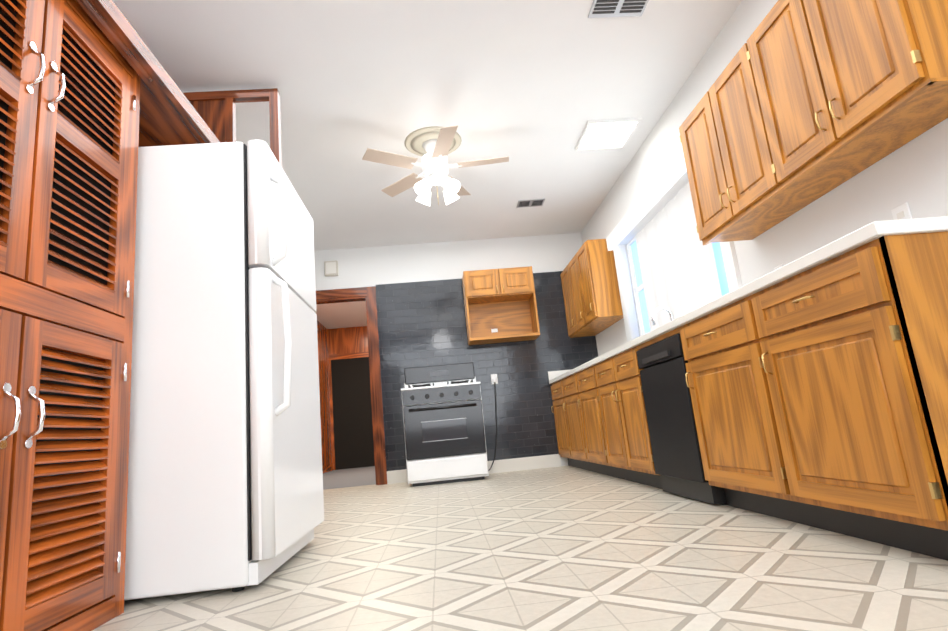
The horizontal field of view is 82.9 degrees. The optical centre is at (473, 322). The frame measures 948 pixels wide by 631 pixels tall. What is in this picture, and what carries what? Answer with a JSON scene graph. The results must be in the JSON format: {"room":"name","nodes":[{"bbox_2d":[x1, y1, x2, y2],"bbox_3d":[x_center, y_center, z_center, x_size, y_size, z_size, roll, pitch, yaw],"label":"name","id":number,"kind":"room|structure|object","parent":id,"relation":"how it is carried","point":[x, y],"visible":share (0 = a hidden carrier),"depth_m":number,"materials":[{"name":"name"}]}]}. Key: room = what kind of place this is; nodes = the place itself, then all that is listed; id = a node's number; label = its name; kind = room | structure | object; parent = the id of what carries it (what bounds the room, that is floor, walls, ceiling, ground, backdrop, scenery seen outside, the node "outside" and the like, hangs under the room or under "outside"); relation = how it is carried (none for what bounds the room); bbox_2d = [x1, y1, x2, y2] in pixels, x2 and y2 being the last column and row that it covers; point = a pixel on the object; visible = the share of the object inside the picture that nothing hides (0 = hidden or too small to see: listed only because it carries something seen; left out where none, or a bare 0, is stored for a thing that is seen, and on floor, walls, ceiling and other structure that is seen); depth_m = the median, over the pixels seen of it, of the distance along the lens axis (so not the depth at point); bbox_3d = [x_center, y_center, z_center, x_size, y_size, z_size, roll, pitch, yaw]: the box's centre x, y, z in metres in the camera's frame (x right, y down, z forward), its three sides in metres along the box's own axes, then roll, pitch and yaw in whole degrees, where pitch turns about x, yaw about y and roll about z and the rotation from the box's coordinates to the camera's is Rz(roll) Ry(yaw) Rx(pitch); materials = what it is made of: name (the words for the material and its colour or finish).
{"room":"kitchen","nodes":[
{"label":"kitchen","id":0,"kind":"room"},
{"bbox_2d":[317,320,332,473],"bbox_3d":[-2.587,0.977,7.928,0.120,2.600,4.280,-5,-11,-4],"label":"wall","id":1,"kind":"structure","parent":0,"point":[326,393],"depth_m":9.54,"materials":[{"name":"brown wood"}]},
{"bbox_2d":[329,326,374,469],"bbox_3d":[-1.653,1.311,10.041,2.010,2.600,0.125,-5,-11,-4],"label":"wall","id":2,"kind":"structure","parent":0,"point":[347,441],"depth_m":9.94,"materials":[{"name":"brown wood"}]},
{"bbox_2d":[113,0,741,328],"bbox_3d":[-0.476,-1.332,4.320,3.925,0.100,12.320,-5,-11,-4],"label":"ceiling","id":3,"kind":"structure","parent":0,"point":[530,88],"depth_m":3.43,"materials":[{"name":"white paint"}]},
{"bbox_2d":[362,125,508,205],"bbox_3d":[-0.262,-1.117,3.966,1.064,0.500,1.071,-5,-11,-4],"label":"ceiling fan","id":4,"kind":"object","parent":3,"relation":"hanging from","point":[433,146],"visible":1,"depth_m":3.91,"materials":[{"name":"beige"}]},
{"bbox_2d":[517,199,544,207],"bbox_3d":[0.559,-1.180,5.293,0.260,0.011,0.160,-5,-11,-4],"label":"ceiling vent","id":5,"kind":"object","parent":3,"relation":"in","point":[531,203],"visible":1,"depth_m":5.28,"materials":[{"name":"grey metal"}]},
{"bbox_2d":[575,118,641,150],"bbox_3d":[1.025,-1.450,4.140,0.400,0.024,0.400,-5,-11,-4],"label":"recessed light","id":6,"kind":"object","parent":3,"relation":"in","point":[607,134],"visible":0.93,"depth_m":4.10,"materials":[{"name":"white plastic"}]},
{"bbox_2d":[588,0,648,17],"bbox_3d":[0.778,-1.704,2.786,0.300,0.011,0.300,-5,-11,-4],"label":"ceiling vent","id":7,"kind":"object","parent":3,"relation":"in","point":[613,8],"visible":1,"depth_m":2.87,"materials":[{"name":"grey metal"}]},
{"bbox_2d":[314,233,581,465],"bbox_3d":[-0.326,0.361,5.944,3.405,2.600,0.120,-5,-11,-4],"label":"wall","id":8,"kind":"structure","parent":0,"point":[367,266],"depth_m":6.10,"materials":[{"name":"white paint"}]},
{"bbox_2d":[324,260,338,275],"bbox_3d":[-1.592,-0.610,5.986,0.150,0.170,0.038,-5,-11,-4],"label":"door chime","id":9,"kind":"object","parent":8,"relation":"attached to","point":[330,268],"visible":0.92,"depth_m":5.97,"materials":[{"name":"beige plastic"}]},
{"bbox_2d":[316,286,386,484],"bbox_3d":[-1.473,0.683,5.796,0.950,2.130,0.142,-5,-11,-4],"label":"door frame","id":10,"kind":"structure","parent":8,"relation":"attached to","point":[367,295],"depth_m":5.82,"materials":[{"name":"brown wood"}]},
{"bbox_2d":[387,454,560,483],"bbox_3d":[0.011,1.536,5.654,1.840,0.130,0.014,-5,-11,-4],"label":"baseboard","id":11,"kind":"structure","parent":8,"relation":"attached to","point":[505,465],"depth_m":5.68,"materials":[{"name":"white"}]},
{"bbox_2d":[376,271,597,470],"bbox_3d":[0.190,0.465,5.889,2.405,2.020,0.008,-5,-11,-4],"label":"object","id":12,"kind":"object","parent":8,"relation":"attached to","point":[422,324],"visible":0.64,"depth_m":5.89,"materials":[{"name":"black tile"}]},
{"bbox_2d":[488,374,497,470],"bbox_3d":[0.188,1.064,5.736,0.228,1.030,0.047,-5,-11,-4],"label":"cord","id":13,"kind":"object","parent":12,"relation":"attached to","point":[494,379],"visible":0.92,"depth_m":5.78,"materials":[{"name":"black plastic"}]},
{"bbox_2d":[462,266,539,344],"bbox_3d":[0.285,-0.189,5.841,0.750,0.760,0.352,-5,-11,-4],"label":"upper cabinet","id":14,"kind":"object","parent":12,"relation":"attached to","point":[500,305],"visible":1,"depth_m":5.81,"materials":[{"name":"brown wood"}]},
{"bbox_2d":[548,370,567,379],"bbox_3d":[1.097,0.560,5.906,0.565,0.099,0.021,-5,-11,-4],"label":"backsplash","id":15,"kind":"structure","parent":8,"relation":"attached to","point":[550,374],"depth_m":5.88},
{"bbox_2d":[92,466,947,630],"bbox_3d":[-0.223,1.303,3.792,3.925,0.100,12.320,-5,-11,-4],"label":"floor","id":16,"kind":"structure","parent":0,"point":[565,548],"depth_m":1.69,"materials":[{"name":"tile"}]},
{"bbox_2d":[0,0,55,630],"bbox_3d":[-1.426,-0.152,1.143,0.544,1.930,0.490,-5,-11,-4],"label":"tall cabinet","id":17,"kind":"object","parent":16,"relation":"on","point":[25,25],"depth_m":1.39,"materials":[{"name":"brown wood"}]},
{"bbox_2d":[75,0,219,146],"bbox_3d":[-1.438,-1.227,0.678,0.619,0.085,4.818,-5,-11,-4],"label":"shelf","id":18,"kind":"object","parent":17,"relation":"on","point":[169,114],"visible":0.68,"depth_m":2.20,"materials":[{"name":"brown wood"}]},
{"bbox_2d":[12,0,140,630],"bbox_3d":[-1.456,-0.052,1.625,0.544,1.930,0.496,-5,-11,-4],"label":"tall cabinet","id":19,"kind":"object","parent":16,"relation":"on","point":[70,78],"depth_m":1.62,"materials":[{"name":"brown wood"}]},
{"bbox_2d":[124,139,323,599],"bbox_3d":[-1.153,0.195,2.345,0.888,1.672,0.855,-5,-11,-4],"label":"refrigerator","id":20,"kind":"object","parent":16,"relation":"on","point":[225,481],"visible":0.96,"depth_m":1.96,"materials":[{"name":"white metal"}]},
{"bbox_2d":[183,88,281,166],"bbox_3d":[-1.442,-0.113,2.940,0.784,2.560,0.050,-5,-11,-4],"label":"frame","id":21,"kind":"object","parent":16,"relation":"on","point":[216,110],"visible":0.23,"depth_m":3.16,"materials":[{"name":"brown wood"}]},
{"bbox_2d":[401,362,488,486],"bbox_3d":[-0.305,0.975,5.375,0.768,1.175,0.687,-5,-11,-4],"label":"gas range","id":22,"kind":"object","parent":16,"relation":"on","point":[444,433],"visible":1,"depth_m":5.08,"materials":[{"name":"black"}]},
{"bbox_2d":[551,380,567,457],"bbox_3d":[1.180,1.012,5.509,0.575,0.875,0.626,-5,-11,-4],"label":"base cabinet","id":23,"kind":"object","parent":16,"relation":"on","point":[555,388],"depth_m":5.59,"materials":[{"name":"brown wood"}]},
{"bbox_2d":[560,372,583,468],"bbox_3d":[1.212,0.904,4.985,0.575,0.875,0.714,-5,-11,-4],"label":"base cabinet","id":24,"kind":"object","parent":16,"relation":"on","point":[567,397],"depth_m":5.12,"materials":[{"name":"brown wood"}]},
{"bbox_2d":[572,356,660,479],"bbox_3d":[1.247,0.787,4.418,0.575,0.875,0.714,-5,-11,-4],"label":"base cabinet","id":25,"kind":"object","parent":16,"relation":"on","point":[615,437],"depth_m":3.84,"materials":[{"name":"brown wood"}]},
{"bbox_2d":[636,334,726,504],"bbox_3d":[1.301,0.501,2.936,0.540,0.845,0.600,-5,-11,-4],"label":"dishwasher","id":26,"kind":"object","parent":16,"relation":"on","point":[676,454],"visible":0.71,"depth_m":2.85,"materials":[{"name":"black metal"}]},
{"bbox_2d":[672,296,775,516],"bbox_3d":[1.376,0.350,2.301,0.575,0.875,0.703,-5,-11,-4],"label":"base cabinet","id":27,"kind":"object","parent":16,"relation":"on","point":[728,432],"depth_m":2.33,"materials":[{"name":"brown wood"}]},
{"bbox_2d":[732,228,947,560],"bbox_3d":[1.410,0.236,1.748,0.575,0.875,0.696,-5,-11,-4],"label":"base cabinet","id":28,"kind":"object","parent":16,"relation":"on","point":[818,382],"depth_m":1.59,"materials":[{"name":"brown wood"}]},
{"bbox_2d":[549,216,947,383],"bbox_3d":[1.249,0.173,3.692,0.585,0.040,4.524,-5,-11,-4],"label":"countertop","id":29,"kind":"structure","parent":28,"relation":"on","point":[930,224],"depth_m":1.87,"materials":[{"name":"white stone"}]},
{"bbox_2d":[651,307,673,325],"bbox_3d":[1.254,0.113,3.790,0.416,0.455,0.816,-5,-11,-4],"label":"sink faucet","id":30,"kind":"object","parent":29,"relation":"in","point":[660,308],"visible":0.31,"depth_m":3.83,"materials":[{"name":"silver metal"}]},
{"bbox_2d":[581,0,947,355],"bbox_3d":[1.667,-0.589,2.160,0.120,2.600,8.140,-5,-11,-4],"label":"wall","id":31,"kind":"structure","parent":0,"point":[913,173],"depth_m":2.74,"materials":[{"name":"white paint"}]},
{"bbox_2d":[560,239,622,337],"bbox_3d":[1.191,-0.320,5.547,0.334,0.750,1.088,-5,-11,-4],"label":"upper cabinet","id":32,"kind":"object","parent":31,"relation":"attached to","point":[591,293],"visible":1,"depth_m":5.09,"materials":[{"name":"brown wood"}]},
{"bbox_2d":[606,148,741,341],"bbox_3d":[1.392,-0.467,4.001,0.160,1.005,1.720,-5,-11,-4],"label":"window","id":33,"kind":"structure","parent":31,"relation":"in","point":[664,256],"depth_m":3.94,"materials":[{"name":"glass"}]},
{"bbox_2d":[679,56,827,244],"bbox_3d":[1.385,-0.874,2.669,0.306,0.710,0.766,-5,-11,-4],"label":"upper cabinet","id":34,"kind":"object","parent":31,"relation":"attached to","point":[729,202],"depth_m":2.67,"materials":[{"name":"brown wood"}]},
{"bbox_2d":[735,0,947,195],"bbox_3d":[1.424,-1.004,2.040,0.306,0.710,0.766,-5,-11,-4],"label":"upper cabinet","id":35,"kind":"object","parent":31,"relation":"attached to","point":[801,104],"depth_m":1.96,"materials":[{"name":"brown wood"}]},
{"bbox_2d":[891,202,911,219],"bbox_3d":[1.627,-0.390,2.035,0.010,0.116,0.072,-5,-11,-4],"label":"outlet","id":36,"kind":"object","parent":31,"relation":"attached to","point":[902,211],"depth_m":2.03,"materials":[{"name":"white plastic"}]}
]}

